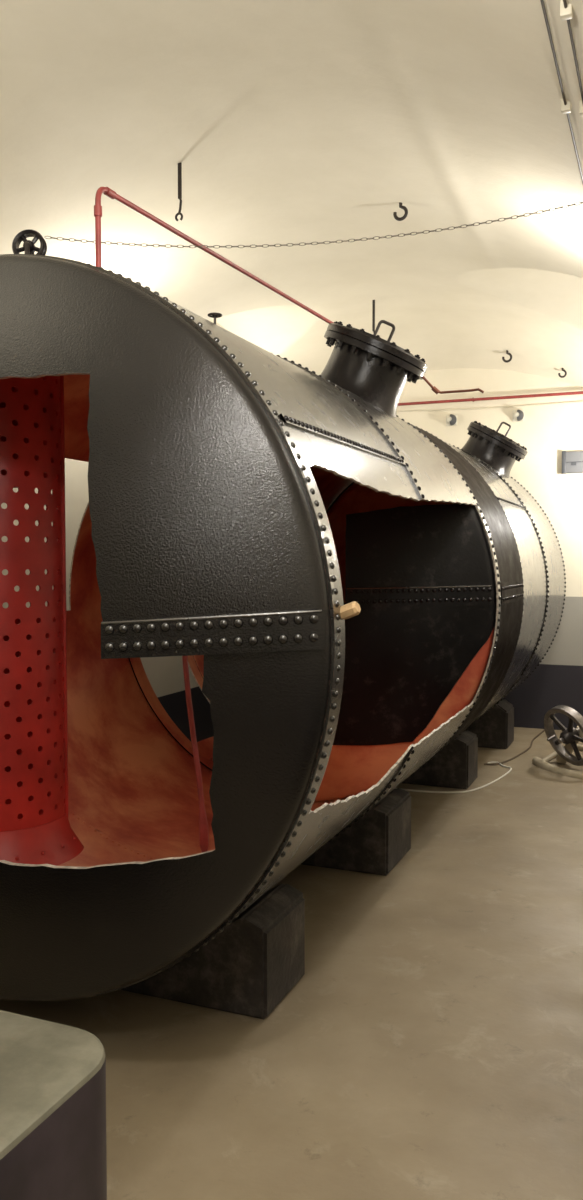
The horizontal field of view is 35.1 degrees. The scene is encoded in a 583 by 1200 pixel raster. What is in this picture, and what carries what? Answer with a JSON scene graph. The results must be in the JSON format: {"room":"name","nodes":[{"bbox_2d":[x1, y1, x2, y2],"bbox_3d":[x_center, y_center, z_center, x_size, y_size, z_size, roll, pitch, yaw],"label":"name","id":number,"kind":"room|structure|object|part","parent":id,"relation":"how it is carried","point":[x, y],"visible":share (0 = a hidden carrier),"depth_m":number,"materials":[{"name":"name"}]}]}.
{"room":"mechanical room","nodes":[
{"label":"mechanical room","id":0,"kind":"room"},
{"bbox_2d":[1,320,222,741],"bbox_3d":[-2.304,-0.552,3.732,0.200,3.800,11.600,1,3,22],"label":"wall","id":1,"kind":"structure","parent":0,"point":[165,675],"depth_m":6.77,"materials":[{"name":"beige paint"}]},
{"bbox_2d":[0,0,582,387],"bbox_3d":[-0.384,-1.359,2.909,4.050,1.513,11.700,1,3,22],"label":"ceiling","id":2,"kind":"structure","parent":0,"point":[295,122],"depth_m":4.35,"materials":[{"name":"beige paint"}]},
{"bbox_2d":[175,162,182,220],"bbox_3d":[-0.561,-2.038,4.589,0.046,0.292,0.013,1,3,22],"label":"bar","id":3,"kind":"object","parent":2,"relation":"hanging from","point":[180,163],"visible":1,"depth_m":4.58,"materials":[{"name":"metal"}]},
{"bbox_2d":[45,202,582,247],"bbox_3d":[0.231,-1.283,3.055,2.142,0.212,0.011,0,3,3],"label":"chain","id":4,"kind":"object","parent":2,"relation":"hanging from","point":[492,221],"visible":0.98,"depth_m":3.07,"materials":[{"name":"brown metal"}]},
{"bbox_2d":[393,202,407,220],"bbox_3d":[0.593,-2.114,5.003,0.083,0.106,0.019,1,3,22],"label":"ceiling hook","id":5,"kind":"object","parent":2,"relation":"attached to","point":[404,208],"visible":1,"depth_m":4.99,"materials":[{"name":"metal"}]},
{"bbox_2d":[502,350,511,362],"bbox_3d":[1.853,-2.095,7.909,0.087,0.111,0.020,1,3,22],"label":"ceiling hook","id":6,"kind":"object","parent":2,"relation":"attached to","point":[509,354],"visible":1,"depth_m":7.90,"materials":[{"name":"metal"}]},
{"bbox_2d":[540,0,582,183],"bbox_3d":[0.985,-1.677,3.253,0.032,0.044,3.700,1,3,22],"label":"conduit","id":7,"kind":"object","parent":2,"relation":"attached to","point":[565,105],"visible":0.92,"depth_m":3.06,"materials":[{"name":"brown"}]},
{"bbox_2d":[558,368,566,377],"bbox_3d":[2.307,-1.937,7.838,0.070,0.092,0.016,1,3,22],"label":"ceiling hook","id":8,"kind":"object","parent":2,"relation":"attached to","point":[563,370],"visible":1,"depth_m":7.83,"materials":[{"name":"metal"}]},
{"bbox_2d":[560,0,582,116],"bbox_3d":[1.046,-1.636,3.230,0.032,0.044,3.700,1,3,22],"label":"conduit","id":9,"kind":"object","parent":2,"relation":"attached to","point":[566,9],"visible":0.94,"depth_m":2.59,"materials":[{"name":"brown"}]},
{"bbox_2d":[0,727,582,1199],"bbox_3d":[-0.384,1.431,3.034,4.350,0.100,12.000,1,3,22],"label":"floor","id":10,"kind":"structure","parent":0,"point":[428,1045],"depth_m":2.89,"materials":[{"name":"beige concrete"}]},
{"bbox_2d":[0,1010,106,1199],"bbox_3d":[-1.098,1.189,1.725,1.212,0.500,1.020,1,3,22],"label":"plinth block","id":11,"kind":"object","parent":10,"relation":"on","point":[53,1075],"visible":1,"depth_m":1.79,"materials":[{"name":"grey concrete"}]},
{"bbox_2d":[119,883,304,1018],"bbox_3d":[-0.718,1.196,3.463,1.516,0.331,0.360,1,3,22],"label":"saddle","id":12,"kind":"object","parent":10,"relation":"on","point":[250,966],"visible":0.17,"depth_m":3.09,"materials":[{"name":"paint"}]},
{"bbox_2d":[301,788,410,875],"bbox_3d":[-0.142,1.140,4.868,1.476,0.319,0.440,1,3,22],"label":"saddle","id":13,"kind":"object","parent":10,"relation":"on","point":[379,839],"visible":0.2,"depth_m":4.46,"materials":[{"name":"paint"}]},
{"bbox_2d":[402,730,477,788],"bbox_3d":[0.521,1.062,6.484,1.516,0.331,0.344,1,3,22],"label":"saddle","id":14,"kind":"object","parent":10,"relation":"on","point":[455,765],"visible":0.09,"depth_m":6.10,"materials":[{"name":"paint"}]},
{"bbox_2d":[395,762,511,792],"bbox_3d":[0.789,1.230,6.292,1.718,0.010,0.781,-1,3,-12],"label":"cable","id":15,"kind":"object","parent":10,"relation":"on","point":[505,774],"visible":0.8,"depth_m":6.01,"materials":[{"name":"white plastic"}]},
{"bbox_2d":[465,699,513,748],"bbox_3d":[1.050,0.994,7.775,1.580,0.352,0.350,1,3,22],"label":"saddle","id":16,"kind":"object","parent":10,"relation":"on","point":[495,728],"visible":0.12,"depth_m":7.37,"materials":[{"name":"paint"}]},
{"bbox_2d":[0,187,565,1000],"bbox_3d":[0.132,-0.147,5.479,2.331,2.591,6.358,1,3,22],"label":"tank","id":17,"kind":"object","parent":16,"relation":"on","point":[242,495],"visible":1,"depth_m":2.84,"materials":[{"name":"black metal"}]},
{"bbox_3d":[-1.089,-0.015,3.364,0.470,1.760,0.235,0,3,-8],"label":"perforated plate","id":18,"kind":"part","parent":17,"relation":"part of","materials":[{"name":"red paint"}]},
{"bbox_3d":[-0.701,0.073,3.453,2.292,2.292,1.297,1,3,22],"label":"shell plate","id":19,"kind":"part","parent":17,"relation":"part of","materials":[{"name":"black metal"}]},
{"bbox_3d":[-0.226,0.022,4.611,2.308,2.308,1.265,1,3,22],"label":"shell plate","id":20,"kind":"part","parent":17,"relation":"part of","materials":[{"name":"black metal"}]},
{"bbox_3d":[0.158,-0.020,5.550,2.312,2.312,0.822,1,3,22],"label":"shell plate","id":21,"kind":"part","parent":17,"relation":"part of","materials":[{"name":"black metal"}]},
{"bbox_2d":[340,601,360,619],"bbox_3d":[0.155,0.028,2.469,0.061,0.051,0.038,2,3,31],"label":"wooden peg","id":22,"kind":"object","parent":17,"relation":"attached to","point":[349,610],"visible":0.98,"depth_m":2.46,"materials":[{"name":"brown wood"}]},
{"bbox_3d":[0.536,-0.061,6.471,2.304,2.304,1.225,1,3,22],"label":"shell plate","id":23,"kind":"part","parent":17,"relation":"part of","materials":[{"name":"black metal"}]},
{"bbox_2d":[372,300,374,332],"bbox_3d":[0.625,-2.113,7.057,0.046,0.386,0.013,1,3,22],"label":"bar","id":24,"kind":"object","parent":17,"relation":"attached to","point":[373,301],"visible":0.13,"depth_m":7.05,"materials":[{"name":"metal"}]},
{"bbox_3d":[0.426,-1.252,4.583,0.498,0.258,0.536,1,3,22],"label":"lid","id":25,"kind":"part","parent":17,"relation":"part of","materials":[{"name":"black metal"}]},
{"bbox_3d":[0.455,-1.320,4.567,0.119,0.129,0.036,0,3,-5],"label":"handle","id":26,"kind":"part","parent":17,"relation":"part of","materials":[{"name":"metal"}]},
{"bbox_3d":[0.990,-0.110,7.579,2.316,2.316,1.228,1,3,22],"label":"shell plate","id":27,"kind":"part","parent":17,"relation":"part of","materials":[{"name":"black metal"}]},
{"bbox_3d":[1.645,-1.282,7.327,0.456,0.284,0.510,1,3,22],"label":"lid","id":28,"kind":"part","parent":17,"relation":"part of","materials":[{"name":"black metal"}]},
{"bbox_3d":[1.679,-1.348,7.309,0.124,0.132,0.036,0,3,-1],"label":"handle","id":29,"kind":"part","parent":17,"relation":"part of","materials":[{"name":"metal"}]},
{"bbox_2d":[484,729,544,764],"bbox_3d":[1.892,1.178,7.446,0.135,0.012,1.656,2,3,31],"label":"cable","id":30,"kind":"object","parent":10,"relation":"on","point":[540,733],"visible":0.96,"depth_m":7.08,"materials":[{"name":"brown plastic"}]},
{"bbox_2d":[532,705,582,778],"bbox_3d":[2.046,1.002,6.613,0.408,0.512,0.620,-1,3,-26],"label":"machine","id":31,"kind":"object","parent":10,"relation":"on","point":[571,736],"visible":0.95,"depth_m":6.60,"materials":[{"name":"metal"}]},
{"bbox_2d":[396,368,582,729],"bbox_3d":[1.852,-0.759,8.401,4.350,3.800,0.200,1,3,22],"label":"wall","id":32,"kind":"structure","parent":0,"point":[546,431],"depth_m":8.14,"materials":[{"name":"beige paint"}]},
{"bbox_2d":[446,414,456,425],"bbox_3d":[1.447,-1.639,8.369,0.100,0.100,0.099,1,3,22],"label":"lamp","id":33,"kind":"object","parent":32,"relation":"attached to","point":[451,420],"visible":1,"depth_m":8.34,"materials":[{"name":"beige"}]},
{"bbox_2d":[397,401,582,411],"bbox_3d":[1.810,-1.753,8.255,3.930,0.069,0.008,1,3,22],"label":"cable","id":34,"kind":"object","parent":32,"relation":"attached to","point":[578,401],"visible":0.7,"depth_m":8.25,"materials":[{"name":"beige plastic"}]},
{"bbox_2d":[398,391,582,405],"bbox_3d":[1.802,-1.801,8.233,3.930,0.041,0.068,1,3,22],"label":"pipe","id":35,"kind":"object","parent":32,"relation":"attached to","point":[473,399],"visible":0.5,"depth_m":8.21,"materials":[{"name":"red metal"}]},
{"bbox_2d":[512,410,523,421],"bbox_3d":[2.000,-1.634,8.142,0.100,0.100,0.099,1,3,22],"label":"lamp","id":36,"kind":"object","parent":32,"relation":"attached to","point":[518,415],"visible":1,"depth_m":8.12,"materials":[{"name":"beige"}]},
{"bbox_2d":[562,451,582,473],"bbox_3d":[2.490,-1.196,7.978,0.282,0.194,0.063,1,3,22],"label":"wall box","id":37,"kind":"object","parent":32,"relation":"attached to","point":[572,462],"visible":1,"depth_m":7.98,"materials":[{"name":"grey metal"}]}
]}

